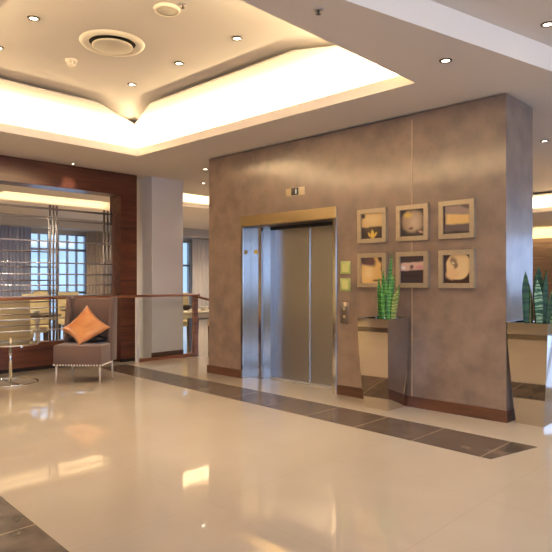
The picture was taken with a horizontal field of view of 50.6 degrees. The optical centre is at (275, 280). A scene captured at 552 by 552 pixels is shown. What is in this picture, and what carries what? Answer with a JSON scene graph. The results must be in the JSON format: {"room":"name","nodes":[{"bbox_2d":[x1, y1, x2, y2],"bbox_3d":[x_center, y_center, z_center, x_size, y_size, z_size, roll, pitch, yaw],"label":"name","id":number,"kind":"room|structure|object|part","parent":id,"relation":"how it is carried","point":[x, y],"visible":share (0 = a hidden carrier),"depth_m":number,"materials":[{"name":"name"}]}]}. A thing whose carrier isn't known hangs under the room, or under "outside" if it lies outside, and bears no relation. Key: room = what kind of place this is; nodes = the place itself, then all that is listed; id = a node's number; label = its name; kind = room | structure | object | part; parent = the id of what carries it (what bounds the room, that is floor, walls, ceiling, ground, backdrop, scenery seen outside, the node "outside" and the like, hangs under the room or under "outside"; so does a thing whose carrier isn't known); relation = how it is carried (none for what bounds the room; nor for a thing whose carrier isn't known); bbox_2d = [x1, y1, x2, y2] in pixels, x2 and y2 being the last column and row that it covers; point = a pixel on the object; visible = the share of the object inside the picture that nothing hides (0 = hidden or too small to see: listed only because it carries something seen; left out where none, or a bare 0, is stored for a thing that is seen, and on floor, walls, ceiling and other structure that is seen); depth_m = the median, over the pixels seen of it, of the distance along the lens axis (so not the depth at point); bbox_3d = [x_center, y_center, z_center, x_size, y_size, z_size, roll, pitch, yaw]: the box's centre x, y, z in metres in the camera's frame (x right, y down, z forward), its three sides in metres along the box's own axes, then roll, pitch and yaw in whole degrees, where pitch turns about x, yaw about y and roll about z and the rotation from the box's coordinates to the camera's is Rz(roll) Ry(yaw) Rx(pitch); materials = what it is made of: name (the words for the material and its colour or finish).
{"room":"hotel lobby","nodes":[
{"label":"hotel lobby","id":0,"kind":"room"},
{"bbox_2d":[0,339,63,369],"bbox_3d":[-5.467,1.110,7.053,0.210,0.360,7.844,0,0,44],"label":"wall","id":1,"kind":"structure","parent":0,"point":[41,354],"depth_m":8.77,"materials":[{"name":"brown wood"}]},
{"bbox_2d":[0,203,112,340],"bbox_3d":[-3.524,-0.125,9.046,0.096,2.110,2.206,0,0,44],"label":"screen","id":2,"kind":"object","parent":1,"relation":"on","point":[1,204],"visible":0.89,"depth_m":9.09,"materials":[{"name":"grey metal"}]},
{"bbox_3d":[-3.880,0.670,8.728,0.020,0.020,1.220,0,0,44],"label":"rod","id":3,"kind":"part","parent":2,"relation":"part of","materials":[{"name":"grey metal"}]},
{"bbox_3d":[-3.880,0.500,8.728,0.020,0.020,1.220,0,0,44],"label":"rod","id":4,"kind":"part","parent":2,"relation":"part of","materials":[{"name":"grey metal"}]},
{"bbox_3d":[-3.880,0.320,8.728,0.020,0.020,1.220,0,0,44],"label":"rod","id":5,"kind":"part","parent":2,"relation":"part of","materials":[{"name":"grey metal"}]},
{"bbox_3d":[-3.880,0.150,8.728,0.020,0.020,1.220,0,0,44],"label":"rod","id":6,"kind":"part","parent":2,"relation":"part of","materials":[{"name":"grey metal"}]},
{"bbox_3d":[-3.880,-0.010,8.728,0.020,0.020,1.220,0,0,44],"label":"rod","id":7,"kind":"part","parent":2,"relation":"part of","materials":[{"name":"grey metal"}]},
{"bbox_3d":[-3.880,-0.215,8.728,0.020,0.020,1.220,0,0,44],"label":"rod","id":8,"kind":"part","parent":2,"relation":"part of","materials":[{"name":"grey metal"}]},
{"bbox_3d":[-3.880,-0.450,8.728,0.020,0.020,1.220,0,0,44],"label":"rod","id":9,"kind":"part","parent":2,"relation":"part of","materials":[{"name":"grey metal"}]},
{"bbox_3d":[-3.501,0.750,9.023,0.022,0.022,2.170,0,0,44],"label":"rod","id":10,"kind":"part","parent":2,"relation":"part of","materials":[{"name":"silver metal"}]},
{"bbox_3d":[-3.501,0.580,9.023,0.022,0.022,2.170,0,0,44],"label":"rod","id":11,"kind":"part","parent":2,"relation":"part of","materials":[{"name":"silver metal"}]},
{"bbox_3d":[-3.501,0.410,9.023,0.022,0.022,2.170,0,0,44],"label":"rod","id":12,"kind":"part","parent":2,"relation":"part of","materials":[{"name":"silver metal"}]},
{"bbox_3d":[-3.509,-0.125,9.066,0.036,2.110,0.036,0,0,44],"label":"post","id":13,"kind":"part","parent":2,"relation":"part of","materials":[{"name":"grey metal"}]},
{"bbox_3d":[-3.471,-0.125,9.105,0.030,2.110,0.030,0,0,44],"label":"post","id":14,"kind":"part","parent":2,"relation":"part of","materials":[{"name":"grey metal"}]},
{"bbox_3d":[-3.501,0.235,9.023,0.022,0.022,2.170,0,0,44],"label":"rod","id":15,"kind":"part","parent":2,"relation":"part of","materials":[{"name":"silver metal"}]},
{"bbox_3d":[-3.501,0.065,9.023,0.022,0.022,2.170,0,0,44],"label":"rod","id":16,"kind":"part","parent":2,"relation":"part of","materials":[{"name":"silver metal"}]},
{"bbox_3d":[-3.501,-0.105,9.023,0.022,0.022,2.170,0,0,44],"label":"rod","id":17,"kind":"part","parent":2,"relation":"part of","materials":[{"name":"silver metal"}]},
{"bbox_3d":[-3.501,-0.280,9.023,0.022,0.022,2.170,0,0,44],"label":"rod","id":18,"kind":"part","parent":2,"relation":"part of","materials":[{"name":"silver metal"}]},
{"bbox_3d":[-3.501,-0.615,9.023,0.022,0.022,2.170,0,0,44],"label":"rod","id":19,"kind":"part","parent":2,"relation":"part of","materials":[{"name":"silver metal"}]},
{"bbox_3d":[-3.501,-0.950,9.023,0.022,0.022,2.170,0,0,44],"label":"rod","id":20,"kind":"part","parent":2,"relation":"part of","materials":[{"name":"grey metal"}]},
{"bbox_3d":[-3.501,-1.115,9.023,0.032,0.032,2.170,0,0,44],"label":"rod","id":21,"kind":"part","parent":2,"relation":"part of","materials":[{"name":"grey metal"}]},
{"bbox_3d":[-3.433,-0.125,9.145,0.036,2.110,0.036,0,0,44],"label":"post","id":22,"kind":"part","parent":2,"relation":"part of","materials":[{"name":"grey metal"}]},
{"bbox_3d":[-2.866,-0.125,9.738,0.036,2.110,0.036,0,0,44],"label":"post","id":23,"kind":"part","parent":2,"relation":"part of","materials":[{"name":"grey metal"}]},
{"bbox_3d":[-2.821,-0.125,9.785,0.030,2.110,0.030,0,0,44],"label":"post","id":24,"kind":"part","parent":2,"relation":"part of","materials":[{"name":"grey metal"}]},
{"bbox_3d":[-2.776,-0.125,9.832,0.036,2.110,0.036,0,0,44],"label":"post","id":25,"kind":"part","parent":2,"relation":"part of","materials":[{"name":"grey metal"}]},
{"bbox_2d":[0,191,109,209],"bbox_3d":[-4.944,-2.075,13.715,2.600,0.330,4.100,0,0,44],"label":"ceiling","id":26,"kind":"structure","parent":0,"point":[5,195],"depth_m":14.85,"materials":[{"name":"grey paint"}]},
{"bbox_2d":[0,155,136,361],"bbox_3d":[-5.863,-0.223,6.537,0.350,3.145,9.750,0,0,44],"label":"wall","id":27,"kind":"structure","parent":0,"point":[121,188],"depth_m":9.74,"materials":[{"name":"brown wood"}]},
{"bbox_2d":[0,359,115,373],"bbox_3d":[-5.478,1.320,7.063,0.180,0.060,7.844,0,0,44],"label":"trim","id":28,"kind":"structure","parent":27,"relation":"attached to","point":[44,366],"depth_m":8.79,"materials":[{"name":"black wood"}]},
{"bbox_2d":[120,358,134,361],"bbox_3d":[-2.469,1.325,9.821,0.020,0.050,0.350,0,0,44],"label":"baseboard","id":29,"kind":"structure","parent":27,"relation":"attached to","point":[127,359],"depth_m":9.79,"materials":[{"name":"black wood"}]},
{"bbox_2d":[0,213,208,239],"bbox_3d":[-6.048,-1.655,17.191,0.700,0.290,24.900,0,0,44],"label":"wall","id":30,"kind":"structure","parent":0,"point":[190,233],"depth_m":16.80,"materials":[{"name":"grey paint"}]},
{"bbox_2d":[0,226,30,295],"bbox_3d":[-7.189,-0.085,16.069,0.093,2.810,0.900,0,0,44],"label":"curtain","id":31,"kind":"object","parent":30,"relation":"hanging from","point":[5,231],"visible":0.68,"depth_m":16.09,"materials":[{"name":"grey fabric"}]},
{"bbox_2d":[86,232,109,294],"bbox_3d":[-5.383,-0.085,17.959,0.093,2.810,0.970,0,0,44],"label":"curtain","id":32,"kind":"object","parent":30,"relation":"hanging from","point":[94,252],"visible":0.5,"depth_m":17.83,"materials":[{"name":"beige fabric"}]},
{"bbox_2d":[192,239,208,308],"bbox_3d":[-2.423,-0.085,21.058,0.094,2.810,1.500,0,0,44],"label":"curtain","id":33,"kind":"object","parent":30,"relation":"hanging from","point":[200,247],"visible":0.41,"depth_m":20.74,"materials":[{"name":"white fabric"}]},
{"bbox_2d":[31,228,191,308],"bbox_3d":[-6.374,-0.225,17.502,0.200,3.150,24.900,0,0,44],"label":"wall","id":34,"kind":"structure","parent":0,"point":[32,229],"depth_m":18.07,"materials":[{"name":"grey paint"}]},
{"bbox_2d":[31,232,85,326],"bbox_3d":[-6.788,-0.025,17.068,0.100,2.750,2.600,0,0,44],"label":"window","id":35,"kind":"structure","parent":34,"relation":"in","point":[76,250],"depth_m":17.57,"materials":[{"name":"glass"}]},
{"bbox_2d":[183,241,189,304],"bbox_3d":[-3.368,-0.025,20.647,0.100,2.750,0.700,0,0,44],"label":"window","id":36,"kind":"structure","parent":34,"relation":"in","point":[188,243],"depth_m":20.86,"materials":[{"name":"glass"}]},
{"bbox_2d":[137,176,182,357],"bbox_3d":[-2.127,-0.225,10.497,0.620,3.150,0.660,0,0,44],"label":"wall column","id":37,"kind":"structure","parent":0,"point":[159,200],"depth_m":10.25,"materials":[{"name":"white paint"}]},
{"bbox_2d":[151,350,183,356],"bbox_3d":[-1.902,1.292,10.273,0.015,0.115,0.675,0,0,44],"label":"baseboard","id":38,"kind":"structure","parent":37,"relation":"attached to","point":[156,354],"depth_m":10.24,"materials":[{"name":"brown wood"}]},
{"bbox_2d":[183,193,208,204],"bbox_3d":[-0.837,-2.075,14.286,2.150,0.330,6.000,0,0,44],"label":"ceiling light","id":39,"kind":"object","parent":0,"point":[192,198],"depth_m":14.61,"materials":[{"name":"grey paint"}]},
{"bbox_2d":[0,0,397,147],"bbox_3d":[-1.597,-2.075,5.566,5.000,0.330,4.080,0,0,44],"label":"ceiling","id":40,"kind":"structure","parent":0,"point":[276,64],"depth_m":6.10,"materials":[{"name":"grey paint"}]},
{"bbox_2d":[27,15,39,21],"bbox_3d":[-2.065,-2.236,4.975,0.106,0.008,0.106,0,0,44],"label":"recessed light","id":41,"kind":"object","parent":40,"relation":"in","point":[30,17],"visible":1,"depth_m":4.97,"materials":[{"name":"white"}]},
{"bbox_2d":[65,58,77,66],"bbox_3d":[-2.076,-2.211,5.919,0.124,0.058,0.124,0,0,44],"label":"smoke detector","id":42,"kind":"object","parent":40,"relation":"attached to","point":[71,62],"visible":1,"depth_m":5.89,"materials":[{"name":"beige plastic"}]},
{"bbox_2d":[79,29,144,56],"bbox_3d":[-1.539,-2.217,5.496,0.600,0.045,0.600,0,0,44],"label":"ceiling vent","id":43,"kind":"object","parent":40,"relation":"in","point":[107,42],"visible":1,"depth_m":5.42,"materials":[{"name":"beige plastic"}]},
{"bbox_2d":[153,2,179,16],"bbox_3d":[-0.898,-2.227,4.807,0.220,0.026,0.220,0,0,44],"label":"ceiling speaker","id":44,"kind":"object","parent":40,"relation":"attached to","point":[164,9],"visible":1,"depth_m":4.77,"materials":[{"name":"beige plastic"}]},
{"bbox_2d":[174,61,183,65],"bbox_3d":[-0.996,-2.236,6.007,0.106,0.008,0.106,0,0,44],"label":"recessed light","id":45,"kind":"object","parent":40,"relation":"in","point":[178,63],"visible":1,"depth_m":6.01,"materials":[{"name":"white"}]},
{"bbox_2d":[179,2,186,8],"bbox_3d":[-0.754,-2.222,4.725,0.068,0.036,0.068,0,0,44],"label":"sprinkler","id":46,"kind":"object","parent":40,"relation":"attached to","point":[183,4],"visible":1,"depth_m":4.72,"materials":[{"name":"grey metal"}]},
{"bbox_2d":[231,36,242,40],"bbox_3d":[-0.359,-2.236,5.385,0.106,0.008,0.106,0,0,44],"label":"recessed light","id":47,"kind":"object","parent":40,"relation":"in","point":[235,38],"visible":1,"depth_m":5.38,"materials":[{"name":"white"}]},
{"bbox_2d":[0,318,551,551],"bbox_3d":[2.085,1.409,9.419,23.600,0.122,24.900,0,0,44],"label":"floor","id":48,"kind":"structure","parent":0,"point":[122,462],"depth_m":4.18,"materials":[{"name":"beige tile"}]},
{"bbox_2d":[0,300,33,340],"bbox_3d":[-4.272,0.802,9.581,0.500,1.095,0.617,0,0,-16],"label":"dining chair","id":49,"kind":"object","parent":48,"relation":"on","point":[29,335],"visible":0.62,"depth_m":9.34,"materials":[{"name":"beige fabric"}]},
{"bbox_3d":[-4.288,0.910,9.638,0.500,0.120,0.500,0,0,-16],"label":"seat","id":50,"kind":"part","parent":49,"relation":"part of","materials":[{"name":"beige fabric"}]},
{"bbox_2d":[0,338,39,387],"bbox_3d":[-3.514,1.050,7.729,0.724,0.600,0.724,0,0,44],"label":"side table","id":51,"kind":"object","parent":48,"relation":"on","point":[10,343],"visible":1,"depth_m":7.71,"materials":[{"name":"silver glass"}]},
{"bbox_3d":[-3.514,0.829,7.729,0.690,0.012,0.690,0,0,44],"label":"glass","id":52,"kind":"part","parent":51,"relation":"part of","materials":[{"name":"clear glass"}]},
{"bbox_2d":[22,294,48,340],"bbox_3d":[-4.615,0.802,11.153,0.500,1.095,0.617,0,0,-16],"label":"dining chair","id":53,"kind":"object","parent":48,"relation":"on","point":[38,304],"visible":0.35,"depth_m":11.34,"materials":[{"name":"beige fabric"}]},
{"bbox_3d":[-4.679,0.580,11.370,0.500,0.650,0.164,0,0,-16],"label":"backrest","id":54,"kind":"part","parent":53,"relation":"part of","materials":[{"name":"beige fabric"}]},
{"bbox_3d":[-4.599,0.910,11.097,0.500,0.120,0.500,0,0,-16],"label":"seat","id":55,"kind":"part","parent":53,"relation":"part of","materials":[{"name":"beige fabric"}]},
{"bbox_2d":[30,313,61,340],"bbox_3d":[-4.269,0.975,10.442,0.840,0.750,0.840,0,0,44],"label":"dining table","id":56,"kind":"object","parent":48,"relation":"on","point":[31,315],"visible":0.23,"depth_m":10.41,"materials":[{"name":"brown wood"}]},
{"bbox_2d":[33,291,63,335],"bbox_3d":[-5.684,0.802,14.666,0.617,1.095,0.500,0,0,14],"label":"dining chair","id":57,"kind":"object","parent":48,"relation":"on","point":[34,292],"visible":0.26,"depth_m":14.59,"materials":[{"name":"beige fabric"}]},
{"bbox_3d":[-5.904,0.580,14.720,0.164,0.650,0.500,0,0,14],"label":"backrest","id":58,"kind":"part","parent":57,"relation":"part of","materials":[{"name":"beige fabric"}]},
{"bbox_2d":[58,292,78,338],"bbox_3d":[-4.605,0.802,13.126,0.500,1.095,0.617,0,0,-36],"label":"dining chair","id":59,"kind":"object","parent":48,"relation":"on","point":[61,302],"visible":0.33,"depth_m":13.18,"materials":[{"name":"beige fabric"}]},
{"bbox_3d":[-4.864,1.155,13.124,0.050,0.390,0.050,0,0,-36],"label":"leg","id":60,"kind":"part","parent":59,"relation":"part of","materials":[{"name":"brown wood"}]},
{"bbox_3d":[-4.570,0.910,13.079,0.500,0.120,0.500,0,0,-36],"label":"seat","id":61,"kind":"part","parent":59,"relation":"part of","materials":[{"name":"beige fabric"}]},
{"bbox_3d":[-4.739,0.580,13.309,0.500,0.650,0.164,0,0,-36],"label":"backrest","id":62,"kind":"part","parent":59,"relation":"part of","materials":[{"name":"beige fabric"}]},
{"bbox_2d":[53,297,116,382],"bbox_3d":[-2.607,0.788,8.011,0.676,1.126,0.655,0,0,3],"label":"armchair","id":63,"kind":"object","parent":48,"relation":"on","point":[68,353],"visible":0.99,"depth_m":8.07,"materials":[{"name":"brown fabric"}]},
{"bbox_3d":[-2.912,1.225,7.744,0.037,0.252,0.047,0,0,3],"label":"leg","id":64,"kind":"part","parent":63,"relation":"part of","materials":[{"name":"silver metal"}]},
{"bbox_3d":[-2.610,0.990,7.942,0.650,0.280,0.490,0,0,3],"label":"seat","id":65,"kind":"part","parent":63,"relation":"part of","materials":[{"name":"brown fabric"}]},
{"bbox_3d":[-2.612,1.112,7.907,0.676,0.025,0.446,0,0,3],"label":"nailhead trim","id":66,"kind":"part","parent":63,"relation":"part of","materials":[{"name":"silver metal"}]},
{"bbox_2d":[61,306,109,344],"bbox_3d":[-2.621,0.593,8.027,0.509,0.521,0.469,0,0,44],"label":"cushion","id":67,"kind":"object","parent":63,"relation":"on","point":[86,326],"visible":1,"depth_m":7.97,"materials":[{"name":"orange fabric"}]},
{"bbox_2d":[69,335,106,341],"bbox_3d":[-2.585,0.795,8.056,0.500,0.100,0.200,0,0,3],"label":"cushion","id":68,"kind":"object","parent":63,"relation":"on","point":[98,338],"visible":0.54,"depth_m":7.98,"materials":[{"name":"black fabric"}]},
{"bbox_3d":[-2.596,0.672,8.249,0.560,0.864,0.163,0,0,3],"label":"backrest","id":69,"kind":"part","parent":63,"relation":"part of","materials":[{"name":"brown fabric"}]},
{"bbox_3d":[-2.328,1.225,7.716,0.037,0.252,0.047,0,0,3],"label":"leg","id":70,"kind":"part","parent":63,"relation":"part of","materials":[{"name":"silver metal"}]},
{"bbox_2d":[0,294,208,361],"bbox_3d":[-4.121,0.791,7.293,0.788,1.118,8.851,0,0,44],"label":"railing","id":71,"kind":"object","parent":48,"relation":"on","point":[195,297],"visible":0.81,"depth_m":9.85,"materials":[{"name":"brown wood"}]},
{"bbox_3d":[-4.421,0.252,7.503,0.064,0.040,8.740,0,0,44],"label":"handrail","id":72,"kind":"part","parent":71,"relation":"part of","materials":[{"name":"brown wood"}]},
{"bbox_3d":[-2.310,0.811,9.712,0.040,1.078,0.050,0,0,44],"label":"post","id":73,"kind":"part","parent":71,"relation":"part of","materials":[{"name":"silver metal"}]},
{"bbox_3d":[-1.896,1.325,10.146,0.060,0.050,1.150,0,0,44],"label":"rail","id":74,"kind":"part","parent":71,"relation":"part of","materials":[{"name":"brown wood"}]},
{"bbox_3d":[-1.468,0.811,10.594,0.060,1.078,0.090,0,0,44],"label":"post","id":75,"kind":"part","parent":71,"relation":"part of","materials":[{"name":"brown wood"}]},
{"bbox_3d":[-1.106,0.355,10.407,0.741,0.173,0.044,0,0,33],"label":"rail","id":76,"kind":"part","parent":71,"relation":"part of","materials":[{"name":"brown wood"}]},
{"bbox_2d":[183,292,188,341],"bbox_3d":[-2.078,0.802,12.728,0.500,1.095,0.617,0,0,-26],"label":"dining chair","id":77,"kind":"object","parent":48,"relation":"on","point":[185,298],"visible":0.09,"depth_m":12.97,"materials":[{"name":"beige fabric"}]},
{"bbox_3d":[-2.178,0.580,12.931,0.500,0.650,0.164,0,0,-26],"label":"backrest","id":78,"kind":"part","parent":77,"relation":"part of","materials":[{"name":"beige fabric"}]},
{"bbox_2d":[183,309,208,350],"bbox_3d":[-1.685,0.975,11.915,1.000,0.750,1.000,0,0,44],"label":"dining table","id":79,"kind":"object","parent":48,"relation":"on","point":[187,314],"visible":0.22,"depth_m":11.32,"materials":[{"name":"beige laminate"}]},
{"bbox_2d":[183,305,191,309],"bbox_3d":[-1.842,0.546,11.996,0.264,0.108,0.264,0,0,44],"label":"bowl","id":80,"kind":"object","parent":79,"relation":"on","point":[185,307],"visible":0.77,"depth_m":11.91,"materials":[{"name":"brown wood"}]},
{"bbox_3d":[-1.671,1.035,11.321,0.070,0.630,0.070,0,0,44],"label":"leg","id":81,"kind":"part","parent":79,"relation":"part of","materials":[{"name":"grey metal"}]},
{"bbox_2d":[199,306,208,309],"bbox_3d":[-1.473,0.559,11.920,0.198,0.081,0.198,0,0,44],"label":"bowl","id":82,"kind":"object","parent":79,"relation":"on","point":[201,307],"visible":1,"depth_m":11.87,"materials":[{"name":"beige ceramic"}]},
{"bbox_2d":[357,255,409,410],"bbox_3d":[1.144,0.525,6.210,0.376,1.650,0.424,0,0,44],"label":"potted plant","id":83,"kind":"object","parent":48,"relation":"on","point":[383,339],"visible":1,"depth_m":6.12,"materials":[{"name":"green plant"}]},
{"bbox_2d":[507,265,551,426],"bbox_3d":[2.469,0.600,5.574,0.376,1.500,0.402,0,0,44],"label":"potted plant","id":84,"kind":"object","parent":48,"relation":"on","point":[529,340],"visible":1,"depth_m":5.47,"materials":[{"name":"green plant"}]},
{"bbox_2d":[0,0,551,229],"bbox_3d":[2.085,-1.950,9.419,23.600,0.300,24.900,0,0,44],"label":"ceiling","id":85,"kind":"structure","parent":0,"point":[422,83],"depth_m":5.55,"materials":[{"name":"grey paint"}]},
{"bbox_2d":[313,7,322,15],"bbox_3d":[0.280,-1.782,3.868,0.068,0.036,0.068,0,0,44],"label":"sprinkler","id":86,"kind":"object","parent":85,"relation":"attached to","point":[316,9],"visible":1,"depth_m":3.86,"materials":[{"name":"grey metal"}]},
{"bbox_2d":[439,58,452,63],"bbox_3d":[1.384,-1.796,4.763,0.106,0.008,0.106,0,0,44],"label":"recessed light","id":87,"kind":"object","parent":85,"relation":"in","point":[444,60],"visible":1,"depth_m":4.76,"materials":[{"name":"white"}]},
{"bbox_2d":[540,21,551,27],"bbox_3d":[2.124,-2.006,4.568,0.106,0.008,0.106,0,0,44],"label":"recessed light","id":88,"kind":"object","parent":85,"relation":"in","point":[547,24],"visible":1,"depth_m":4.57,"materials":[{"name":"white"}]},
{"bbox_2d":[209,94,532,409],"bbox_3d":[1.453,-0.225,7.976,4.400,3.150,2.460,0,0,44],"label":"wall","id":89,"kind":"structure","parent":0,"point":[481,150],"depth_m":6.19,"materials":[{"name":"brown paint"}]},
{"bbox_2d":[241,206,336,393],"bbox_3d":[0.259,0.230,7.682,1.670,2.240,0.435,0,0,44],"label":"elevator","id":90,"kind":"object","parent":89,"relation":"attached to","point":[289,272],"visible":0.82,"depth_m":7.91,"materials":[{"name":"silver metal"}]},
{"bbox_3d":[-0.201,0.300,8.115,0.365,2.100,0.152,0,0,13],"label":"return panel","id":91,"kind":"part","parent":90,"relation":"part of","materials":[{"name":"silver metal"}]},
{"bbox_3d":[0.234,0.295,7.927,0.645,2.090,0.035,0,0,44],"label":"door panel","id":92,"kind":"part","parent":90,"relation":"part of","materials":[{"name":"metal"}]},
{"bbox_3d":[0.436,1.346,7.675,1.285,0.008,0.160,0,0,44],"label":"sill","id":93,"kind":"part","parent":90,"relation":"part of","materials":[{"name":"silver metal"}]},
{"bbox_3d":[0.696,0.295,7.478,0.636,2.090,0.035,0,0,44],"label":"door panel","id":94,"kind":"part","parent":90,"relation":"part of","materials":[{"name":"metal"}]},
{"bbox_2d":[286,186,304,196],"bbox_3d":[0.242,-1.135,7.418,0.316,0.100,0.020,0,0,44],"label":"indicator","id":95,"kind":"object","parent":89,"relation":"attached to","point":[299,190],"visible":1,"depth_m":7.40,"materials":[{"name":"silver"}]},
{"bbox_2d":[340,302,348,323],"bbox_3d":[0.808,0.375,6.881,0.120,0.250,0.022,0,0,44],"label":"panel","id":96,"kind":"object","parent":89,"relation":"attached to","point":[344,306],"visible":1,"depth_m":6.88,"materials":[{"name":"silver metal"}]},
{"bbox_2d":[340,261,350,273],"bbox_3d":[0.816,-0.157,6.874,0.148,0.150,0.014,0,0,44],"label":"sign plate","id":97,"kind":"object","parent":89,"relation":"attached to","point":[345,266],"visible":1,"depth_m":6.86,"materials":[{"name":"green glass"}]},
{"bbox_2d":[342,263,347,271],"bbox_3d":[0.812,-0.157,6.869,0.092,0.100,0.002,0,0,44],"label":"print","id":98,"kind":"object","parent":97,"relation":"attached to","point":[344,265],"depth_m":6.87,"materials":[{"name":"yellow paper"}]},
{"bbox_2d":[340,278,350,290],"bbox_3d":[0.816,0.044,6.874,0.148,0.150,0.014,0,0,44],"label":"sign plate","id":99,"kind":"object","parent":89,"relation":"attached to","point":[345,283],"visible":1,"depth_m":6.86,"materials":[{"name":"green glass"}]},
{"bbox_2d":[342,280,347,288],"bbox_3d":[0.812,0.044,6.869,0.092,0.100,0.002,0,0,44],"label":"print","id":100,"kind":"object","parent":99,"relation":"attached to","point":[344,282],"depth_m":6.87,"materials":[{"name":"yellow"}]},
{"bbox_2d":[207,364,515,422],"bbox_3d":[0.827,1.292,7.332,4.445,0.115,0.695,0,0,44],"label":"baseboard","id":101,"kind":"structure","parent":89,"relation":"attached to","point":[505,416],"depth_m":6.04,"materials":[{"name":"brown wood"}]},
{"bbox_2d":[357,207,387,243],"bbox_3d":[1.086,-0.622,6.596,0.384,0.384,0.042,0,0,44],"label":"picture frame","id":102,"kind":"object","parent":89,"relation":"attached to","point":[372,224],"visible":1,"depth_m":6.58,"materials":[{"name":"beige wood"}]},
{"bbox_2d":[362,212,381,238],"bbox_3d":[1.093,-0.622,6.603,0.286,0.286,0.018,0,0,44],"label":"print","id":103,"kind":"object","parent":102,"relation":"attached to","point":[371,221],"depth_m":6.59},
{"bbox_2d":[357,253,387,286],"bbox_3d":[1.086,-0.122,6.596,0.384,0.384,0.042,0,0,44],"label":"picture frame","id":104,"kind":"object","parent":89,"relation":"attached to","point":[370,266],"visible":0.86,"depth_m":6.60,"materials":[{"name":"beige wood"}]},
{"bbox_2d":[362,257,381,282],"bbox_3d":[1.093,-0.122,6.603,0.286,0.286,0.018,0,0,44],"label":"print","id":105,"kind":"object","parent":104,"relation":"attached to","point":[371,266],"depth_m":6.60},
{"bbox_2d":[411,120,412,395],"bbox_3d":[1.460,-0.247,6.268,0.012,2.965,0.007,0,0,44],"label":"trim","id":106,"kind":"structure","parent":89,"relation":"attached to","point":[411,120],"depth_m":6.27,"materials":[{"name":"silver"}]},
{"bbox_2d":[396,203,429,241],"bbox_3d":[1.458,-0.622,6.241,0.384,0.384,0.042,0,0,44],"label":"picture frame","id":107,"kind":"object","parent":89,"relation":"attached to","point":[412,221],"visible":1,"depth_m":6.23,"materials":[{"name":"beige wood"}]},
{"bbox_2d":[401,208,422,236],"bbox_3d":[1.464,-0.622,6.248,0.286,0.286,0.018,0,0,44],"label":"print","id":108,"kind":"object","parent":107,"relation":"attached to","point":[411,218],"depth_m":6.24},
{"bbox_2d":[396,251,429,287],"bbox_3d":[1.458,-0.122,6.241,0.384,0.384,0.042,0,0,44],"label":"picture frame","id":109,"kind":"object","parent":89,"relation":"attached to","point":[412,268],"visible":1,"depth_m":6.22,"materials":[{"name":"beige wood"}]},
{"bbox_2d":[401,256,422,282],"bbox_3d":[1.464,-0.122,6.248,0.286,0.286,0.018,0,0,44],"label":"print","id":110,"kind":"object","parent":109,"relation":"attached to","point":[411,266],"depth_m":6.25},
{"bbox_2d":[438,198,475,238],"bbox_3d":[1.823,-0.622,5.891,0.384,0.384,0.042,0,0,44],"label":"picture frame","id":111,"kind":"object","parent":89,"relation":"attached to","point":[456,218],"visible":1,"depth_m":5.88,"materials":[{"name":"beige wood"}]},
{"bbox_2d":[444,204,468,233],"bbox_3d":[1.830,-0.622,5.899,0.286,0.286,0.018,0,0,44],"label":"print","id":112,"kind":"object","parent":111,"relation":"attached to","point":[456,216],"depth_m":5.89},
{"bbox_2d":[438,249,475,287],"bbox_3d":[1.823,-0.122,5.891,0.384,0.384,0.042,0,0,44],"label":"picture frame","id":113,"kind":"object","parent":89,"relation":"attached to","point":[456,268],"visible":1,"depth_m":5.88,"materials":[{"name":"beige wood"}]},
{"bbox_2d":[444,254,468,282],"bbox_3d":[1.830,-0.122,5.899,0.286,0.286,0.018,0,0,44],"label":"print","id":114,"kind":"object","parent":113,"relation":"attached to","point":[456,266],"depth_m":5.89},
{"bbox_2d":[533,164,551,207],"bbox_3d":[4.910,-2.075,12.736,7.000,0.330,6.900,0,0,44],"label":"ceiling","id":115,"kind":"structure","parent":0,"point":[542,174],"depth_m":13.85,"materials":[{"name":"grey paint"}]},
{"bbox_2d":[533,227,551,319],"bbox_3d":[10.617,-0.330,18.348,23.600,3.360,0.200,0,0,44],"label":"wall","id":116,"kind":"structure","parent":0,"point":[542,247],"depth_m":19.72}
]}

